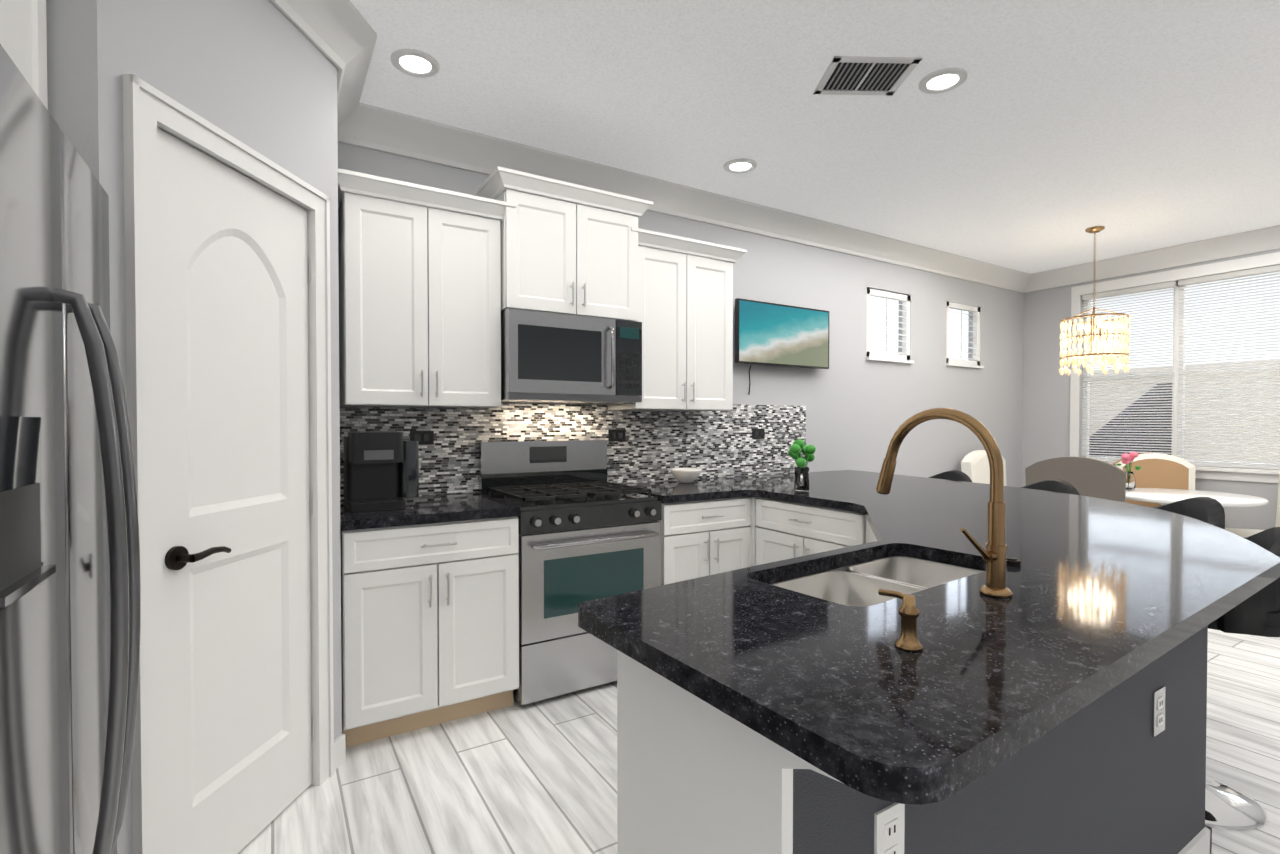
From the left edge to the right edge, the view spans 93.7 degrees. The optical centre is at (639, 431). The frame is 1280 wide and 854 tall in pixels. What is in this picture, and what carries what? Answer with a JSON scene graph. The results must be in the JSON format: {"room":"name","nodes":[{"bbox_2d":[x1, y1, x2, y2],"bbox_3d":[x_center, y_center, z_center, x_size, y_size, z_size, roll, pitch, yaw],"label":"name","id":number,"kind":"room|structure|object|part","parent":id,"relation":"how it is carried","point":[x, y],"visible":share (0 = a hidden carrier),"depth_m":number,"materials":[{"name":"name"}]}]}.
{"room":"dining room and kitchen","nodes":[
{"label":"dining room and kitchen","id":0,"kind":"room"},
{"bbox_2d":[46,0,99,182],"bbox_3d":[-1.556,-0.117,1.210,0.730,2.780,0.100,-1,1,-32],"label":"wall","id":1,"kind":"structure","parent":0,"point":[72,68],"depth_m":1.33,"materials":[{"name":"grey paint"}]},
{"bbox_2d":[97,0,341,853],"bbox_3d":[-1.232,-0.126,1.826,0.100,2.780,0.921,0,1,5],"label":"wall","id":2,"kind":"structure","parent":0,"point":[259,76],"depth_m":1.76,"materials":[{"name":"grey paint"}]},
{"bbox_2d":[122,74,333,853],"bbox_3d":[-1.220,0.209,1.812,0.126,2.110,0.769,0,1,5],"label":"door frame","id":3,"kind":"structure","parent":2,"relation":"attached to","point":[148,109],"depth_m":1.48,"materials":[{"name":"white wood"}]},
{"bbox_2d":[157,127,314,853],"bbox_3d":[-1.206,0.241,1.814,0.414,2.030,0.528,-1,1,-32],"label":"pantry door","id":4,"kind":"structure","parent":2,"relation":"in","point":[236,491],"depth_m":1.77,"materials":[{"name":"white"}]},
{"bbox_3d":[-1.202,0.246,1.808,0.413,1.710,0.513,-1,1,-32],"label":"handle","id":5,"kind":"part","parent":4,"relation":"part of","materials":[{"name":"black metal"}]},
{"bbox_2d":[270,0,376,127],"bbox_3d":[-1.381,-1.443,1.988,0.962,0.150,1.535,-1,1,-32],"label":"crown molding","id":6,"kind":"structure","parent":2,"relation":"attached to","point":[341,35],"depth_m":2.18,"materials":[{"name":"white"}]},
{"bbox_2d":[334,734,345,770],"bbox_3d":[-1.175,1.214,1.841,0.014,0.100,0.921,0,1,5],"label":"baseboard","id":7,"kind":"structure","parent":2,"relation":"attached to","point":[339,750],"depth_m":2.26,"materials":[{"name":"white"}]},
{"bbox_2d":[338,142,1023,500],"bbox_3d":[0.650,-0.162,4.228,7.890,2.780,0.120,-1,1,-32],"label":"wall","id":8,"kind":"structure","parent":0,"point":[860,409],"depth_m":4.86,"materials":[{"name":"grey paint"}]},
{"bbox_2d":[338,170,501,407],"bbox_3d":[-1.061,-0.616,2.903,0.693,0.987,0.328,-1,1,-32],"label":"upper cabinet","id":9,"kind":"object","parent":8,"relation":"attached to","point":[420,288],"depth_m":2.74,"materials":[{"name":"white paint"}]},
{"bbox_2d":[478,168,645,317],"bbox_3d":[-0.417,-0.931,3.244,0.753,0.646,0.413,-1,1,-32],"label":"upper cabinet","id":10,"kind":"object","parent":8,"relation":"attached to","point":[513,296],"depth_m":3.07,"materials":[{"name":"white paint"}]},
{"bbox_2d":[502,302,625,405],"bbox_3d":[-0.472,-0.381,3.188,0.588,0.439,0.466,-1,1,-32],"label":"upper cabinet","id":11,"kind":"object","parent":8,"relation":"attached to","point":[551,354],"depth_m":3.03,"materials":[{"name":"silver metal"}]},
{"bbox_2d":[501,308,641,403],"bbox_3d":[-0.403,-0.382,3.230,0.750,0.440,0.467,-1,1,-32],"label":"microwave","id":12,"kind":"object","parent":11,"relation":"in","point":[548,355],"depth_m":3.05,"materials":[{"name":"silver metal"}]},
{"bbox_2d":[626,318,645,405],"bbox_3d":[-0.166,-0.385,3.406,0.162,0.439,0.415,-1,1,-32],"label":"upper cabinet","id":13,"kind":"object","parent":8,"relation":"attached to","point":[635,327],"depth_m":3.26,"materials":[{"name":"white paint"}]},
{"bbox_2d":[608,230,737,410],"bbox_3d":[0.190,-0.628,3.672,0.710,0.987,0.328,-1,1,-32],"label":"upper cabinet","id":14,"kind":"object","parent":8,"relation":"attached to","point":[689,298],"depth_m":3.54,"materials":[{"name":"white paint"}]},
{"bbox_2d":[337,102,1036,292],"bbox_3d":[1.262,-1.479,4.437,6.368,0.150,0.130,-1,1,-32],"label":"crown molding","id":15,"kind":"structure","parent":8,"relation":"attached to","point":[363,125],"depth_m":3.67,"materials":[{"name":"white"}]},
{"bbox_2d":[735,298,828,394],"bbox_3d":[1.024,-0.586,4.329,0.900,0.645,0.083,-1,1,-32],"label":"wall-mounted tv","id":16,"kind":"object","parent":8,"relation":"attached to","point":[771,334],"visible":0.98,"depth_m":4.26,"materials":[{"name":"black plastic"}]},
{"bbox_2d":[739,300,827,366],"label":"screen","id":17,"kind":"object","parent":16,"relation":"on","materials":[{"name":"glass"}]},
{"bbox_2d":[866,288,913,363],"bbox_3d":[2.084,-0.881,5.046,0.600,0.585,0.090,-1,1,-32],"label":"window shutter","id":18,"kind":"object","parent":8,"relation":"attached to","point":[904,357],"visible":0.79,"depth_m":5.06,"materials":[{"name":"white wood"}]},
{"bbox_2d":[946,302,983,368],"bbox_3d":[3.021,-0.900,5.622,0.580,0.585,0.090,-1,1,-32],"label":"window shutter","id":19,"kind":"object","parent":8,"relation":"attached to","point":[970,363],"visible":0.77,"depth_m":5.64,"materials":[{"name":"white wood"}]},
{"bbox_2d":[238,629,1279,853],"bbox_3d":[2.196,1.315,1.736,7.890,0.100,6.020,-1,1,-32],"label":"floor","id":20,"kind":"structure","parent":0,"point":[536,777],"depth_m":2.18,"materials":[{"name":"white wood"}]},
{"bbox_2d":[0,44,140,853],"bbox_3d":[-1.234,0.379,0.808,0.830,1.800,0.912,-1,1,-32],"label":"fridge","id":21,"kind":"object","parent":20,"relation":"on","point":[70,603],"visible":1,"depth_m":1.01,"materials":[{"name":"silver metal"}]},
{"bbox_2d":[478,440,661,704],"bbox_3d":[-0.360,0.650,3.114,0.752,1.190,0.703,-1,1,-32],"label":"range","id":22,"kind":"object","parent":20,"relation":"on","point":[587,531],"visible":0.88,"depth_m":2.87,"materials":[{"name":"silver metal"}]},
{"bbox_2d":[340,403,1279,853],"bbox_3d":[0.831,0.542,2.620,3.698,1.420,2.823,-1,1,-32],"label":"kitchen counter","id":23,"kind":"object","parent":20,"relation":"on","point":[886,661],"visible":0.98,"depth_m":1.40,"materials":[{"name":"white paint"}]},
{"bbox_2d":[344,431,418,512],"bbox_3d":[-1.148,0.162,2.680,0.290,0.336,0.320,-1,1,-32],"label":"coffee maker","id":24,"kind":"object","parent":23,"relation":"on","point":[381,470],"visible":1,"depth_m":2.60,"materials":[{"name":"black plastic"}]},
{"bbox_2d":[410,431,433,444],"bbox_3d":[-1.111,0.030,3.056,0.116,0.072,0.006,-1,1,-32],"label":"outlet","id":25,"kind":"object","parent":23,"relation":"attached to","point":[424,437],"depth_m":3.06,"materials":[{"name":"black plastic"}]},
{"bbox_2d":[608,429,624,440],"bbox_3d":[-0.140,0.021,3.654,0.116,0.072,0.006,-1,1,-32],"label":"outlet","id":26,"kind":"object","parent":23,"relation":"attached to","point":[613,434],"depth_m":3.65,"materials":[{"name":"black plastic"}]},
{"bbox_2d":[670,468,701,482],"bbox_3d":[0.286,0.272,3.728,0.200,0.085,0.200,-1,1,-32],"label":"ceramic bowl","id":27,"kind":"object","parent":23,"relation":"on","point":[685,475],"visible":1,"depth_m":3.67,"materials":[{"name":"white ceramic"}]},
{"bbox_3d":[0.139,0.837,1.003,0.045,0.878,0.638,-1,1,-32],"label":"peninsula panel","id":28,"kind":"part","parent":23,"relation":"part of","materials":[{"name":"white"}]},
{"bbox_2d":[752,429,764,438],"bbox_3d":[0.840,0.012,4.256,0.116,0.072,0.006,-1,1,-32],"label":"outlet","id":29,"kind":"object","parent":23,"relation":"attached to","point":[756,433],"depth_m":4.25,"materials":[{"name":"black plastic"}]},
{"bbox_2d":[788,439,815,491],"bbox_3d":[0.882,0.180,3.283,0.170,0.282,0.166,-1,1,-32],"label":"potted plant","id":30,"kind":"object","parent":23,"relation":"on","point":[801,471],"visible":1,"depth_m":3.24,"materials":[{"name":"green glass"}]},
{"bbox_2d":[771,556,982,606],"bbox_3d":[0.620,0.489,1.536,0.718,0.199,0.382,-1,1,-32],"label":"sink basin","id":31,"kind":"object","parent":23,"relation":"in","point":[857,582],"depth_m":1.66,"materials":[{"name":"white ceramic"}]},
{"bbox_2d":[874,803,904,853],"bbox_3d":[0.413,0.676,0.989,0.072,0.116,0.008,-1,1,-32],"label":"outlet","id":32,"kind":"object","parent":23,"relation":"attached to","point":[889,818],"depth_m":0.99,"materials":[{"name":"white plastic"}]},
{"bbox_2d":[1152,686,1165,736],"bbox_3d":[1.363,0.733,1.574,0.072,0.116,0.008,-1,1,-32],"label":"outlet","id":33,"kind":"object","parent":23,"relation":"attached to","point":[1158,692],"depth_m":1.57,"materials":[{"name":"white plastic"}]},
{"bbox_2d":[928,470,971,481],"bbox_3d":[1.987,0.750,4.110,0.495,0.961,0.542,-1,1,-32],"label":"bar stool","id":34,"kind":"object","parent":20,"relation":"on","point":[955,475],"visible":0.04,"depth_m":4.17,"materials":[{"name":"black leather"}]},
{"bbox_2d":[961,450,1006,485],"bbox_3d":[3.286,0.691,5.385,0.584,1.040,0.508,-1,1,-32],"label":"dining chair","id":35,"kind":"object","parent":20,"relation":"on","point":[975,468],"visible":0.04,"depth_m":5.42,"materials":[{"name":"white fabric"}]},
{"bbox_2d":[1020,479,1079,494],"bbox_3d":[2.221,0.759,3.463,0.505,0.961,0.537,-1,1,-32],"label":"bar stool","id":36,"kind":"object","parent":20,"relation":"on","point":[1057,485],"visible":0.04,"depth_m":3.50,"materials":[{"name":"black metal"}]},
{"bbox_2d":[1025,457,1125,501],"bbox_3d":[3.379,0.702,4.635,0.604,1.040,0.508,1,1,43],"label":"dining chair","id":37,"kind":"object","parent":20,"relation":"on","point":[1088,477],"visible":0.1,"depth_m":4.40,"materials":[{"name":"grey fabric"}]},
{"bbox_2d":[1113,453,1194,507],"bbox_3d":[4.233,0.699,4.880,0.524,1.040,0.508,0,1,26],"label":"dining chair","id":38,"kind":"object","parent":20,"relation":"on","point":[1162,471],"visible":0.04,"depth_m":4.99,"materials":[{"name":"beige fabric"}]},
{"bbox_2d":[1153,497,1224,529],"bbox_3d":[2.288,0.770,2.727,0.548,0.961,0.552,-1,1,-32],"label":"bar stool","id":39,"kind":"object","parent":20,"relation":"on","point":[1209,510],"depth_m":2.66,"materials":[{"name":"black leather"}]},
{"bbox_2d":[1125,488,1268,506],"bbox_3d":[4.041,0.845,4.484,0.900,0.760,0.900,-1,1,-32],"label":"round dining table","id":40,"kind":"object","parent":20,"relation":"on","point":[1161,496],"visible":0.48,"depth_m":4.34,"materials":[{"name":"white"}]},
{"bbox_2d":[1116,452,1140,490],"bbox_3d":[3.819,0.306,4.691,0.174,0.309,0.146,-1,1,-32],"label":"vase","id":41,"kind":"object","parent":40,"relation":"on","point":[1130,477],"visible":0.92,"depth_m":4.66,"materials":[{"name":"clear glass"}]},
{"bbox_2d":[1205,527,1279,830],"bbox_3d":[1.916,0.779,2.085,0.540,0.961,0.517,-1,1,-32],"label":"bar stool","id":42,"kind":"object","parent":20,"relation":"on","point":[1228,806],"visible":0.19,"depth_m":1.91,"materials":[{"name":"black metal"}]},
{"bbox_2d":[1225,473,1279,537],"bbox_3d":[4.516,0.708,4.279,0.508,1.040,0.584,0,1,23],"label":"dining chair","id":43,"kind":"object","parent":20,"relation":"on","point":[1244,533],"visible":0.02,"depth_m":4.44,"materials":[{"name":"white fabric"}]},
{"bbox_2d":[350,0,1279,273],"bbox_3d":[2.196,-1.565,1.694,7.890,0.100,6.020,-1,1,-32],"label":"ceiling","id":44,"kind":"structure","parent":0,"point":[1046,134],"depth_m":2.81,"materials":[{"name":"white paint"}]},
{"bbox_2d":[391,49,439,77],"bbox_3d":[-0.928,-1.520,2.480,0.190,0.010,0.190,-1,1,-32],"label":"recessed light","id":45,"kind":"object","parent":44,"relation":"in","point":[415,63],"visible":1,"depth_m":2.47,"materials":[{"name":"white"}]},
{"bbox_2d":[724,158,756,173],"bbox_3d":[0.580,-1.535,3.468,0.190,0.010,0.190,-1,1,-32],"label":"recessed light","id":46,"kind":"object","parent":44,"relation":"in","point":[740,165],"visible":1,"depth_m":3.46,"materials":[{"name":"white"}]},
{"bbox_2d":[813,56,921,95],"bbox_3d":[0.965,-1.523,2.573,0.360,0.008,0.270,0,1,-2],"label":"ceiling vent","id":47,"kind":"object","parent":44,"relation":"in","point":[851,75],"visible":1,"depth_m":2.56,"materials":[{"name":"white"}]},
{"bbox_2d":[919,68,966,93],"bbox_3d":[1.315,-1.522,2.608,0.190,0.010,0.190,-1,1,-32],"label":"recessed light","id":48,"kind":"object","parent":44,"relation":"in","point":[943,80],"visible":1,"depth_m":2.60,"materials":[{"name":"white"}]},
{"bbox_2d":[1059,226,1129,375],"bbox_3d":[3.481,-1.000,4.597,0.434,1.114,0.436,-1,1,-32],"label":"crystal chandelier","id":49,"kind":"object","parent":44,"relation":"hanging from","point":[1112,357],"visible":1,"depth_m":4.54,"materials":[{"name":"glass"}]},
{"bbox_2d":[1022,249,1279,529],"bbox_3d":[5.536,-0.154,3.699,0.120,2.780,5.900,-1,1,-32],"label":"wall","id":50,"kind":"structure","parent":0,"point":[1046,415],"depth_m":5.92,"materials":[{"name":"grey paint"}]},
{"bbox_2d":[1033,225,1279,289],"bbox_3d":[5.435,-1.467,3.605,0.130,0.150,5.640,-1,1,-32],"label":"crown molding","id":51,"kind":"structure","parent":50,"relation":"attached to","point":[1264,239],"depth_m":5.12,"materials":[{"name":"white"}]},
{"bbox_2d":[1070,252,1279,482],"bbox_3d":[4.793,-0.496,4.851,0.165,1.770,2.310,-1,1,-32],"label":"window","id":52,"kind":"structure","parent":50,"relation":"in","point":[1238,473],"depth_m":5.17,"materials":[{"name":"white"}]},
{"bbox_2d":[1081,264,1279,468],"bbox_3d":[4.788,-0.502,4.848,0.046,1.573,2.106,-1,1,-32],"label":"window blinds","id":53,"kind":"object","parent":52,"relation":"attached to","point":[1243,273],"visible":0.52,"depth_m":5.04,"materials":[{"name":"white plastic"}]},
{"bbox_3d":[-1.082,-0.094,-0.371,0.120,2.780,5.900,-1,1,-32],"label":"wall","id":54,"kind":"structure","parent":0,"visible":0},
{"bbox_2d":[0,0,47,109],"bbox_3d":[-1.286,-0.916,0.757,0.688,0.732,1.028,-1,1,-32],"label":"upper cabinet","id":55,"kind":"object","parent":54,"relation":"attached to","point":[23,33],"visible":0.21,"depth_m":1.22,"materials":[{"name":"white paint"}]},
{"label":"outside","id":56,"kind":"structure","parent":0,"visible":0},
{"bbox_3d":[9.210,1.299,7.940,36.000,0.050,28.000,-1,1,-32],"label":"ground","id":57,"kind":"structure","parent":56,"visible":0},
{"bbox_2d":[1089,383,1171,457],"bbox_3d":[6.495,0.272,8.046,0.300,1.800,1.090,-1,1,-32],"label":"roof","id":58,"kind":"structure","parent":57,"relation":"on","point":[1137,427],"depth_m":7.77,"materials":[{"name":"grey"}]},
{"bbox_2d":[1089,360,1279,463],"bbox_3d":[2.225,0.087,3.627,19.600,2.300,28.000,-1,1,-32],"label":"fence","id":59,"kind":"object","parent":57,"relation":"on","point":[1210,413],"depth_m":9.99,"materials":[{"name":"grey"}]}
]}

